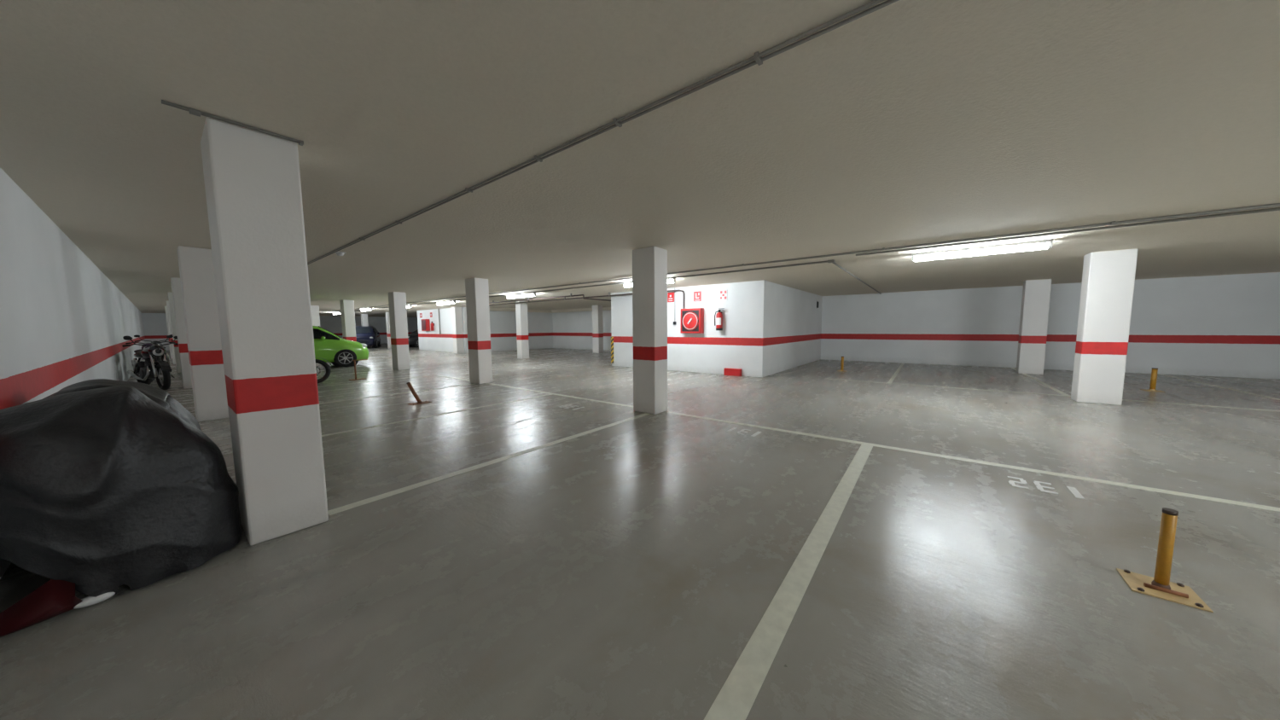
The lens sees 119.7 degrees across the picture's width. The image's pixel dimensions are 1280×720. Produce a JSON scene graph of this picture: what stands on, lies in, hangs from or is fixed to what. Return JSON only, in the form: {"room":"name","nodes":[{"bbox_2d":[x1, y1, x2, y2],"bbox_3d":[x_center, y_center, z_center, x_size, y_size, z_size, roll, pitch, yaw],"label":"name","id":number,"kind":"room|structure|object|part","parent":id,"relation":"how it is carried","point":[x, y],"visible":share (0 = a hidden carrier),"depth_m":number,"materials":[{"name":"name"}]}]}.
{"room":"parking garage","nodes":[
{"label":"parking garage","id":0,"kind":"room"},
{"bbox_2d":[0,167,145,579],"bbox_3d":[-11.527,-0.546,7.963,52.600,2.470,0.300,3,6,38],"label":"wall","id":1,"kind":"structure","parent":0,"point":[64,322],"depth_m":3.44,"materials":[{"name":"white paint"}]},
{"bbox_2d":[141,313,418,350],"bbox_3d":[-27.039,-2.402,30.555,0.300,2.470,16.510,3,6,38],"label":"wall","id":2,"kind":"structure","parent":0,"point":[154,324],"depth_m":31.21,"materials":[{"name":"white paint"}]},
{"bbox_2d":[416,307,552,353],"bbox_3d":[-9.881,-1.951,23.974,5.900,2.470,5.900,3,6,38],"label":"wall","id":3,"kind":"structure","parent":0,"point":[503,324],"depth_m":21.98,"materials":[{"name":"white paint"}]},
{"bbox_2d":[421,319,430,331],"bbox_3d":[-12.980,-2.116,22.491,0.660,0.700,0.221,3,6,38],"label":"cabinet","id":4,"kind":"object","parent":3,"relation":"attached to","point":[425,322],"visible":1,"depth_m":22.32,"materials":[{"name":"red metal"}]},
{"bbox_3d":[-13.043,-2.108,22.410,0.560,0.600,0.015,3,6,38],"label":"door","id":5,"kind":"part","parent":4,"relation":"part of","materials":[{"name":"red plastic"}]},
{"bbox_2d":[430,321,434,331],"bbox_3d":[-12.262,-1.999,21.955,0.170,0.550,0.201,3,6,38],"label":"fire extinguisher","id":6,"kind":"object","parent":3,"relation":"attached to","point":[432,324],"visible":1,"depth_m":21.89,"materials":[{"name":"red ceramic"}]},
{"bbox_2d":[438,308,440,334],"bbox_3d":[-11.598,-2.224,21.487,0.055,1.470,0.055,-3,6,-30],"label":"pipe","id":7,"kind":"object","parent":3,"relation":"attached to","point":[439,309],"visible":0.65,"depth_m":21.47,"materials":[{"name":"metal"}]},
{"bbox_2d":[488,307,554,313],"bbox_3d":[-7.358,-2.960,22.044,0.350,0.160,5.700,3,6,38],"label":"trim","id":8,"kind":"structure","parent":3,"relation":"attached to","point":[491,309],"depth_m":21.75,"materials":[{"name":"paint"}]},
{"bbox_2d":[0,343,1279,719],"bbox_3d":[-6.367,0.172,14.691,52.600,0.200,17.110,3,6,38],"label":"floor","id":9,"kind":"structure","parent":0,"point":[625,571],"depth_m":2.03,"materials":[{"name":"concrete"}]},
{"bbox_2d":[0,378,241,637],"bbox_3d":[-3.337,0.610,2.438,2.195,1.009,0.863,3,6,38],"label":"cover","id":10,"kind":"object","parent":9,"relation":"on","point":[106,485],"visible":1,"depth_m":1.80,"materials":[{"name":"black fabric"}]},
{"bbox_3d":[-2.599,1.139,1.768,0.060,0.044,0.124,3,6,38],"label":"white trim","id":11,"kind":"part","parent":10,"relation":"part of","materials":[{"name":"plastic"}]},
{"bbox_2d":[122,335,174,382],"bbox_3d":[-13.004,-0.066,9.964,0.804,1.187,1.987,-5,7,-43],"label":"motorcycle","id":12,"kind":"object","parent":9,"relation":"on","point":[167,336],"visible":0.14,"depth_m":9.75,"materials":[{"name":"metal"}]},
{"bbox_2d":[122,336,178,389],"bbox_3d":[-11.092,0.054,8.437,1.987,1.187,0.804,2,6,26],"label":"motorcycle","id":13,"kind":"object","parent":9,"relation":"on","point":[152,367],"visible":0.98,"depth_m":8.24,"materials":[{"name":"metal"}]},
{"bbox_2d":[122,336,134,343],"bbox_3d":[-10.925,-0.417,7.955,0.040,0.173,0.157,1,5,21],"label":"mirror","id":14,"kind":"object","parent":13,"relation":"on","point":[127,338],"depth_m":7.93,"materials":[{"name":"black plastic"}]},
{"bbox_3d":[-11.416,-0.166,8.575,0.770,0.155,0.260,2,6,26],"label":"seat","id":15,"kind":"part","parent":13,"relation":"part of","materials":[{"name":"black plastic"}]},
{"bbox_3d":[-10.997,-0.149,8.373,0.560,0.280,0.280,2,6,26],"label":"fuel tank","id":16,"kind":"part","parent":13,"relation":"part of","materials":[{"name":"metal"}]},
{"bbox_3d":[-10.642,0.063,8.125,0.304,0.638,0.060,2,6,26],"label":"fork leg","id":17,"kind":"part","parent":13,"relation":"part of","materials":[{"name":"silver metal"}]},
{"bbox_3d":[-10.568,0.049,8.278,0.304,0.638,0.060,2,6,26],"label":"fork leg","id":18,"kind":"part","parent":13,"relation":"part of","materials":[{"name":"silver metal"}]},
{"bbox_2d":[133,334,173,370],"bbox_3d":[-15.675,-0.229,12.061,1.987,1.187,0.804,3,6,38],"label":"motorcycle","id":19,"kind":"object","parent":9,"relation":"on","point":[136,335],"visible":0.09,"depth_m":11.69,"materials":[{"name":"metal"}]},
{"bbox_2d":[164,306,172,358],"bbox_3d":[-22.360,-1.328,17.828,0.450,2.470,0.360,3,6,38],"label":"pillar","id":20,"kind":"structure","parent":9,"relation":"on","point":[168,331],"depth_m":17.56,"materials":[{"name":"white paint"}]},
{"bbox_2d":[165,300,175,364],"bbox_3d":[-18.330,-1.085,14.711,0.450,2.470,0.360,3,6,38],"label":"pillar","id":21,"kind":"structure","parent":9,"relation":"on","point":[166,301],"depth_m":14.45,"materials":[{"name":"white paint"}]},
{"bbox_2d":[168,292,181,372],"bbox_3d":[-14.340,-0.845,11.626,0.450,2.470,0.360,3,6,38],"label":"pillar","id":22,"kind":"structure","parent":9,"relation":"on","point":[170,294],"depth_m":11.38,"materials":[{"name":"white paint"}]},
{"bbox_2d":[170,277,191,389],"bbox_3d":[-10.310,-0.602,8.509,0.450,2.470,0.360,3,6,38],"label":"pillar","id":23,"kind":"structure","parent":9,"relation":"on","point":[176,284],"depth_m":8.28,"materials":[{"name":"white paint"}]},
{"bbox_2d":[176,245,229,421],"bbox_3d":[-6.406,-0.368,5.499,0.480,2.470,0.375,3,6,38],"label":"pillar","id":24,"kind":"structure","parent":9,"relation":"on","point":[195,264],"depth_m":5.32,"materials":[{"name":"white paint"}]},
{"bbox_2d":[200,116,328,545],"bbox_3d":[-2.424,-0.128,2.420,0.460,2.470,0.375,3,6,38],"label":"pillar","id":25,"kind":"structure","parent":9,"relation":"on","point":[252,178],"depth_m":2.26,"materials":[{"name":"white paint"}]},
{"bbox_2d":[310,305,319,326],"bbox_3d":[-15.756,-1.391,18.016,0.450,2.470,0.340,3,6,38],"label":"pillar","id":26,"kind":"structure","parent":9,"relation":"on","point":[315,309],"depth_m":17.83,"materials":[{"name":"white paint"}]},
{"bbox_2d":[314,356,331,383],"bbox_3d":[-8.291,0.032,8.461,0.804,1.187,1.987,3,6,38],"label":"motorcycle","id":27,"kind":"object","parent":9,"relation":"on","point":[324,364],"visible":0.1,"depth_m":9.11,"materials":[{"name":"rubber"}]},
{"bbox_2d":[312,325,369,367],"bbox_3d":[-11.599,-0.436,12.706,3.650,1.594,1.956,-5,7,-43],"label":"car","id":28,"kind":"object","parent":9,"relation":"on","point":[339,352],"visible":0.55,"depth_m":12.77,"materials":[{"name":"green paint"}]},
{"bbox_2d":[339,299,356,341],"bbox_3d":[-11.696,-1.152,14.939,0.450,2.470,0.340,3,6,38],"label":"pillar","id":29,"kind":"structure","parent":9,"relation":"on","point":[347,313],"depth_m":14.76,"materials":[{"name":"white paint"}]},
{"bbox_2d":[349,359,367,380],"bbox_3d":[-7.362,0.249,9.729,0.200,0.521,0.410,3,6,38],"label":"barrier","id":30,"kind":"object","parent":9,"relation":"on","point":[355,379],"visible":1,"depth_m":9.67,"materials":[{"name":"metal"}]},
{"bbox_3d":[-7.408,0.260,9.670,0.036,0.490,0.034,3,6,38],"label":"post","id":31,"kind":"part","parent":30,"relation":"part of","materials":[{"name":"metal"}]},
{"bbox_2d":[360,314,370,347],"bbox_3d":[-20.838,-2.240,28.194,0.400,2.470,0.350,3,6,38],"label":"pillar","id":32,"kind":"structure","parent":9,"relation":"on","point":[364,322],"depth_m":28.00,"materials":[{"name":"white paint"}]},
{"bbox_2d":[355,325,380,348],"bbox_3d":[-20.002,-1.634,26.867,2.122,1.644,4.100,-3,6,-30],"label":"car","id":33,"kind":"object","parent":9,"relation":"on","point":[369,335],"visible":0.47,"depth_m":25.96,"materials":[{"name":"blue paint"}]},
{"bbox_2d":[317,375,427,387],"bbox_3d":[-7.209,0.591,8.783,0.070,0.002,4.100,3,6,38],"label":"parking line","id":34,"kind":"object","parent":9,"relation":"on","point":[425,375],"depth_m":9.43,"materials":[{"name":"paint"}]},
{"bbox_2d":[385,312,391,349],"bbox_3d":[-16.828,-1.999,25.092,0.450,2.470,0.350,3,6,38],"label":"pillar","id":35,"kind":"structure","parent":9,"relation":"on","point":[387,319],"depth_m":24.91,"materials":[{"name":"white paint"}]},
{"bbox_2d":[319,384,472,404],"bbox_3d":[-5.100,0.705,7.304,0.080,0.002,3.860,3,6,38],"label":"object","id":36,"kind":"structure","parent":9,"relation":"on","point":[468,384],"depth_m":7.44,"materials":[{"name":"paint"}]},
{"bbox_2d":[388,291,410,370],"bbox_3d":[-7.751,-0.920,11.957,0.450,2.470,0.350,3,6,38],"label":"pillar","id":37,"kind":"structure","parent":9,"relation":"on","point":[397,300],"depth_m":11.82,"materials":[{"name":"white paint"}]},
{"bbox_2d":[407,329,418,347],"bbox_3d":[-15.662,-1.743,28.052,2.122,1.594,4.200,3,6,38],"label":"car","id":38,"kind":"object","parent":9,"relation":"on","point":[413,337],"visible":0.26,"depth_m":26.39,"materials":[{"name":"grey paint"}]},
{"bbox_2d":[406,381,431,405],"bbox_3d":[-3.892,0.567,6.541,0.230,0.392,0.320,3,6,38],"label":"bollard","id":39,"kind":"object","parent":9,"relation":"on","point":[419,402],"visible":1,"depth_m":6.50,"materials":[{"name":"metal"}]},
{"bbox_3d":[-3.959,0.569,6.511,0.215,0.379,0.056,-2,5,-15],"label":"post","id":40,"kind":"part","parent":39,"relation":"part of","materials":[{"name":"metal"}]},
{"bbox_3d":[-3.879,0.759,6.548,0.200,0.007,0.320,3,6,38],"label":"plate","id":41,"kind":"part","parent":39,"relation":"part of","materials":[{"name":"metal"}]},
{"bbox_2d":[321,394,552,436],"bbox_3d":[-3.055,0.832,5.672,0.080,0.002,4.260,3,6,38],"label":"floor marking","id":42,"kind":"object","parent":9,"relation":"on","point":[547,394],"depth_m":5.48,"materials":[{"name":"paint"}]},
{"bbox_2d":[451,306,464,353],"bbox_3d":[-9.763,-1.597,19.899,0.400,2.470,0.380,3,6,38],"label":"pillar","id":43,"kind":"structure","parent":9,"relation":"on","point":[456,314],"depth_m":19.76,"materials":[{"name":"white paint"}]},
{"bbox_2d":[465,278,492,383],"bbox_3d":[-3.861,-0.682,8.905,0.450,2.470,0.340,3,6,38],"label":"pillar","id":44,"kind":"structure","parent":9,"relation":"on","point":[476,289],"depth_m":8.76,"materials":[{"name":"white paint"}]},
{"bbox_2d":[327,413,649,515],"bbox_3d":[-1.050,0.951,4.141,0.090,0.002,3.810,3,6,38],"label":"floor marking","id":45,"kind":"object","parent":9,"relation":"on","point":[456,473],"depth_m":3.38,"materials":[{"name":"paint"}]},
{"bbox_2d":[515,301,529,359],"bbox_3d":[-5.097,-1.299,16.096,0.350,2.470,0.370,3,6,38],"label":"pillar","id":46,"kind":"structure","parent":9,"relation":"on","point":[521,316],"depth_m":15.97,"materials":[{"name":"white paint"}]},
{"bbox_2d":[436,375,633,407],"bbox_3d":[-2.860,0.605,8.263,7.240,0.002,0.090,3,6,38],"label":"floor marking","id":47,"kind":"object","parent":9,"relation":"on","point":[437,375],"depth_m":7.40,"materials":[{"name":"paint"}]},
{"bbox_2d":[558,404,584,409],"bbox_3d":[-1.140,0.777,6.145,0.398,0.002,0.250,3,6,38],"label":"bay number","id":48,"kind":"object","parent":9,"relation":"on","point":[566,404],"visible":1,"depth_m":6.12,"materials":[{"name":"paint"}]},
{"bbox_2d":[592,305,603,353],"bbox_3d":[-2.209,-1.607,19.397,0.450,2.470,0.350,3,6,38],"label":"pillar","id":49,"kind":"structure","parent":9,"relation":"on","point":[597,321],"depth_m":19.26,"materials":[{"name":"white paint"}]},
{"bbox_2d":[632,246,667,414],"bbox_3d":[0.153,-0.433,5.712,0.420,2.470,0.340,3,6,38],"label":"pillar","id":50,"kind":"structure","parent":9,"relation":"on","point":[649,264],"depth_m":5.58,"materials":[{"name":"white paint"}]},
{"bbox_2d":[723,367,741,376],"bbox_3d":[2.491,0.324,9.973,0.470,0.190,0.100,3,6,38],"label":"box","id":51,"kind":"object","parent":9,"relation":"on","point":[734,372],"visible":1,"depth_m":9.92,"materials":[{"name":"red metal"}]},
{"bbox_2d":[726,427,762,436],"bbox_3d":[1.289,0.893,4.620,0.365,0.002,0.250,3,6,38],"label":"bay number","id":52,"kind":"object","parent":9,"relation":"on","point":[733,428],"visible":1,"depth_m":4.61,"materials":[{"name":"paint"}]},
{"bbox_2d":[704,444,872,719],"bbox_3d":[1.322,1.071,2.571,0.110,0.002,3.810,3,6,38],"label":"floor marking","id":53,"kind":"object","parent":9,"relation":"on","point":[735,701],"depth_m":1.67,"materials":[{"name":"paint"}]},
{"bbox_2d":[837,356,847,372],"bbox_3d":[5.883,0.109,10.806,0.240,0.426,0.240,3,6,38],"label":"bollard","id":54,"kind":"object","parent":9,"relation":"on","point":[842,357],"visible":1,"depth_m":10.78,"materials":[{"name":"metal"}]},
{"bbox_3d":[5.883,0.102,10.806,0.070,0.400,0.070,3,6,38],"label":"post","id":55,"kind":"part","parent":54,"relation":"part of","materials":[{"name":"metal"}]},
{"bbox_2d":[887,363,904,383],"bbox_3d":[7.449,0.317,10.737,0.080,0.002,5.720,3,6,38],"label":"floor marking","id":56,"kind":"object","parent":9,"relation":"on","point":[895,374],"depth_m":10.04,"materials":[{"name":"paint"}]},
{"bbox_2d":[666,411,1279,511],"bbox_3d":[4.426,1.044,2.629,10.120,0.002,0.090,3,6,38],"label":"floor marking","id":57,"kind":"object","parent":9,"relation":"on","point":[1263,507],"depth_m":3.34,"materials":[{"name":"paint"}]},
{"bbox_2d":[1016,279,1052,374],"bbox_3d":[10.476,-0.871,9.902,0.470,2.470,0.350,3,6,38],"label":"pillar","id":58,"kind":"structure","parent":9,"relation":"on","point":[1036,293],"depth_m":9.77,"materials":[{"name":"white paint"}]},
{"bbox_2d":[1011,367,1070,395],"bbox_3d":[9.598,0.446,9.075,0.080,0.002,5.720,3,6,38],"label":"floor marking","id":59,"kind":"object","parent":9,"relation":"on","point":[1026,375],"depth_m":8.02,"materials":[{"name":"paint"}]},
{"bbox_2d":[1007,476,1084,499],"bbox_3d":[3.243,1.020,2.995,0.398,0.002,0.250,3,6,38],"label":"bay number","id":60,"kind":"object","parent":9,"relation":"on","point":[1073,490],"visible":1,"depth_m":2.99,"materials":[{"name":"paint"}]},
{"bbox_2d":[829,378,1279,411],"bbox_3d":[8.188,0.680,6.509,8.950,0.002,0.080,3,6,38],"label":"floor marking","id":61,"kind":"object","parent":9,"relation":"on","point":[829,379],"depth_m":6.89,"materials":[{"name":"paint"}]},
{"bbox_2d":[1070,248,1138,405],"bbox_3d":[7.642,-0.523,6.143,0.480,2.470,0.350,3,6,38],"label":"pillar","id":62,"kind":"structure","parent":9,"relation":"on","point":[1108,276],"depth_m":6.02,"materials":[{"name":"white paint"}]},
{"bbox_2d":[1140,367,1165,392],"bbox_3d":[10.005,0.380,7.239,0.240,0.446,0.240,3,6,38],"label":"bollard","id":63,"kind":"object","parent":9,"relation":"on","point":[1154,372],"visible":1,"depth_m":7.22,"materials":[{"name":"metal"}]},
{"bbox_3d":[10.007,0.599,7.258,0.240,0.007,0.240,3,6,38],"label":"plate","id":64,"kind":"part","parent":63,"relation":"part of","materials":[{"name":"metal"}]},
{"bbox_3d":[10.005,0.373,7.239,0.070,0.420,0.070,3,6,38],"label":"post","id":65,"kind":"part","parent":63,"relation":"part of","materials":[{"name":"metal"}]},
{"bbox_2d":[1116,507,1213,612],"bbox_3d":[2.559,0.925,1.810,0.230,0.406,0.210,4,6,39],"label":"bollard","id":66,"kind":"object","parent":9,"relation":"on","point":[1160,586],"visible":1,"depth_m":1.80,"materials":[{"name":"metal"}]},
{"bbox_3d":[2.560,1.124,1.827,0.230,0.007,0.210,4,6,39],"label":"plate","id":67,"kind":"part","parent":66,"relation":"part of","materials":[{"name":"metal"}]},
{"bbox_3d":[2.559,0.919,1.809,0.044,0.380,0.044,4,6,39],"label":"post","id":68,"kind":"part","parent":66,"relation":"part of","materials":[{"name":"metal"}]},
{"bbox_2d":[1157,373,1279,400],"bbox_3d":[11.747,0.576,7.412,0.080,0.002,5.720,3,6,38],"label":"floor marking","id":69,"kind":"object","parent":9,"relation":"on","point":[1157,374],"depth_m":7.45,"materials":[{"name":"paint"}]},
{"bbox_2d":[0,0,1279,317],"bbox_3d":[-6.386,-2.488,14.460,52.600,0.200,17.110,3,6,38],"label":"ceiling","id":70,"kind":"structure","parent":0,"point":[902,123],"depth_m":2.23,"materials":[{"name":"paint"}]},
{"bbox_2d":[161,99,303,145],"bbox_3d":[-2.267,-1.330,2.103,0.036,0.021,0.545,3,6,38],"label":"conduit","id":71,"kind":"object","parent":70,"relation":"attached to","point":[194,112],"visible":1,"depth_m":2.06,"materials":[{"name":"grey metal"}]},
{"bbox_2d":[334,251,345,255],"bbox_3d":[-4.540,-1.604,5.624,0.120,0.055,0.120,3,6,38],"label":"ceiling sensor","id":72,"kind":"object","parent":70,"relation":"attached to","point":[339,253],"visible":0.91,"depth_m":5.59,"materials":[{"name":"white plastic"}]},
{"bbox_2d":[360,308,372,311],"bbox_3d":[-15.349,-2.815,20.846,1.560,0.129,0.110,3,6,38],"label":"tube light","id":73,"kind":"object","parent":70,"relation":"attached to","point":[368,309],"visible":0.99,"depth_m":20.71,"materials":[{"name":"white plastic"}]},
{"bbox_2d":[436,301,455,305],"bbox_3d":[-8.308,-2.435,15.905,1.560,0.129,0.110,3,6,38],"label":"tube light","id":74,"kind":"object","parent":70,"relation":"attached to","point":[447,302],"visible":0.9,"depth_m":15.80,"materials":[{"name":"white plastic"}]},
{"bbox_2d":[506,292,536,298],"bbox_3d":[-4.042,-2.178,12.606,1.560,0.129,0.110,3,6,38],"label":"tube light","id":75,"kind":"object","parent":70,"relation":"attached to","point":[531,294],"visible":0.95,"depth_m":12.52,"materials":[{"name":"white plastic"}]},
{"bbox_2d":[461,293,610,305],"bbox_3d":[-2.925,-2.545,17.275,8.022,0.221,6.830,3,6,38],"label":"pipe","id":76,"kind":"object","parent":70,"relation":"attached to","point":[570,295],"visible":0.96,"depth_m":13.15,"materials":[{"name":"grey metal"}]},
{"bbox_2d":[488,289,684,308],"bbox_3d":[-3.263,-2.064,14.127,11.382,0.629,0.192,3,6,38],"label":"pipe","id":77,"kind":"object","parent":70,"relation":"attached to","point":[677,289],"visible":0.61,"depth_m":12.74,"materials":[{"name":"grey metal"}]},
{"bbox_2d":[307,0,899,264],"bbox_3d":[-3.327,-1.537,4.579,33.000,0.023,0.060,3,6,38],"label":"conduit","id":78,"kind":"object","parent":70,"relation":"attached to","point":[758,57],"visible":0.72,"depth_m":1.83,"materials":[{"name":"grey metal"}]},
{"bbox_2d":[622,282,632,287],"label":"tube light","id":79,"kind":"object","parent":70,"relation":"attached to","point":[630,285],"depth_m":9.55,"materials":[{"name":"white plastic"}]},
{"bbox_2d":[667,278,675,283],"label":"tube light","id":80,"kind":"object","parent":70,"relation":"attached to","point":[669,281],"depth_m":8.74,"materials":[{"name":"white plastic"}]},
{"bbox_2d":[331,203,1279,312],"bbox_3d":[-0.575,-2.421,14.614,41.000,0.041,9.155,3,6,38],"label":"conduit","id":81,"kind":"object","parent":70,"relation":"attached to","point":[1159,218],"visible":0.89,"depth_m":5.02,"materials":[{"name":"grey metal"}]},
{"bbox_2d":[911,238,1053,261],"bbox_3d":[5.057,-1.632,5.594,1.560,0.129,0.110,3,6,38],"label":"tube light","id":82,"kind":"object","parent":70,"relation":"attached to","point":[1042,244],"visible":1,"depth_m":5.51,"materials":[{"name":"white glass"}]},
{"bbox_2d":[610,279,822,378],"bbox_3d":[3.072,-1.138,13.579,5.190,2.470,6.500,3,6,38],"label":"wall","id":83,"kind":"structure","parent":0,"point":[769,328],"depth_m":10.54,"materials":[{"name":"white paint"}]},
{"bbox_2d":[610,337,613,363],"bbox_3d":[-0.913,-0.343,12.671,0.102,0.900,0.110,3,6,38],"label":"guard","id":84,"kind":"object","parent":83,"relation":"attached to","point":[612,338],"visible":0.96,"depth_m":12.62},
{"bbox_2d":[667,292,674,302],"bbox_3d":[0.914,-1.862,11.052,0.230,0.280,0.016,3,6,38],"label":"safety sign","id":85,"kind":"object","parent":83,"relation":"attached to","point":[670,295],"visible":1,"depth_m":11.05,"materials":[{"name":"red plastic"}]},
{"bbox_2d":[673,288,676,325],"bbox_3d":[1.026,-1.585,10.973,0.090,1.080,0.056,3,6,38],"label":"conduit","id":86,"kind":"object","parent":83,"relation":"attached to","point":[674,322],"visible":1,"depth_m":10.98,"materials":[{"name":"black plastic"}]},
{"bbox_2d":[680,308,703,333],"bbox_3d":[1.462,-1.109,10.551,0.660,0.700,0.242,3,6,38],"label":"cabinet","id":87,"kind":"object","parent":83,"relation":"attached to","point":[691,320],"visible":1,"depth_m":10.45,"materials":[{"name":"red metal"}]},
{"bbox_3d":[1.429,-1.105,10.508,0.600,0.640,0.012,3,6,38],"label":"door","id":88,"kind":"part","parent":87,"relation":"part of","materials":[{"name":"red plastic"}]},
{"bbox_2d":[693,290,701,302],"bbox_3d":[1.625,-1.799,10.504,0.230,0.280,0.016,3,6,38],"label":"safety sign","id":89,"kind":"object","parent":83,"relation":"attached to","point":[697,295],"visible":1,"depth_m":10.49,"materials":[{"name":"red plastic"}]},
{"bbox_2d":[714,308,724,330],"bbox_3d":[2.142,-1.094,10.030,0.222,0.590,0.207,-1,5,-11],"label":"fire extinguisher","id":90,"kind":"object","parent":83,"relation":"attached to","point":[719,316],"visible":1,"depth_m":9.98,"materials":[{"name":"red metal"}]},
{"bbox_2d":[719,289,727,300],"bbox_3d":[2.250,-1.751,10.022,0.230,0.280,0.016,3,6,38],"label":"safety sign","id":91,"kind":"object","parent":83,"relation":"attached to","point":[723,293],"visible":1,"depth_m":10.01,"materials":[{"name":"white plastic"}]},
{"bbox_2d":[552,272,1279,378],"bbox_3d":[-1.225,-1.770,21.189,52.600,2.470,0.300,3,6,38],"label":"wall","id":92,"kind":"structure","parent":0,"point":[1224,325],"depth_m":10.75,"materials":[{"name":"white paint"}]},
{"bbox_2d":[551,307,610,313],"bbox_3d":[-1.341,-2.891,20.763,10.730,0.160,0.350,3,6,38],"label":"trim","id":93,"kind":"structure","parent":92,"relation":"attached to","point":[603,308],"depth_m":22.43,"materials":[{"name":"paint"}]}
]}

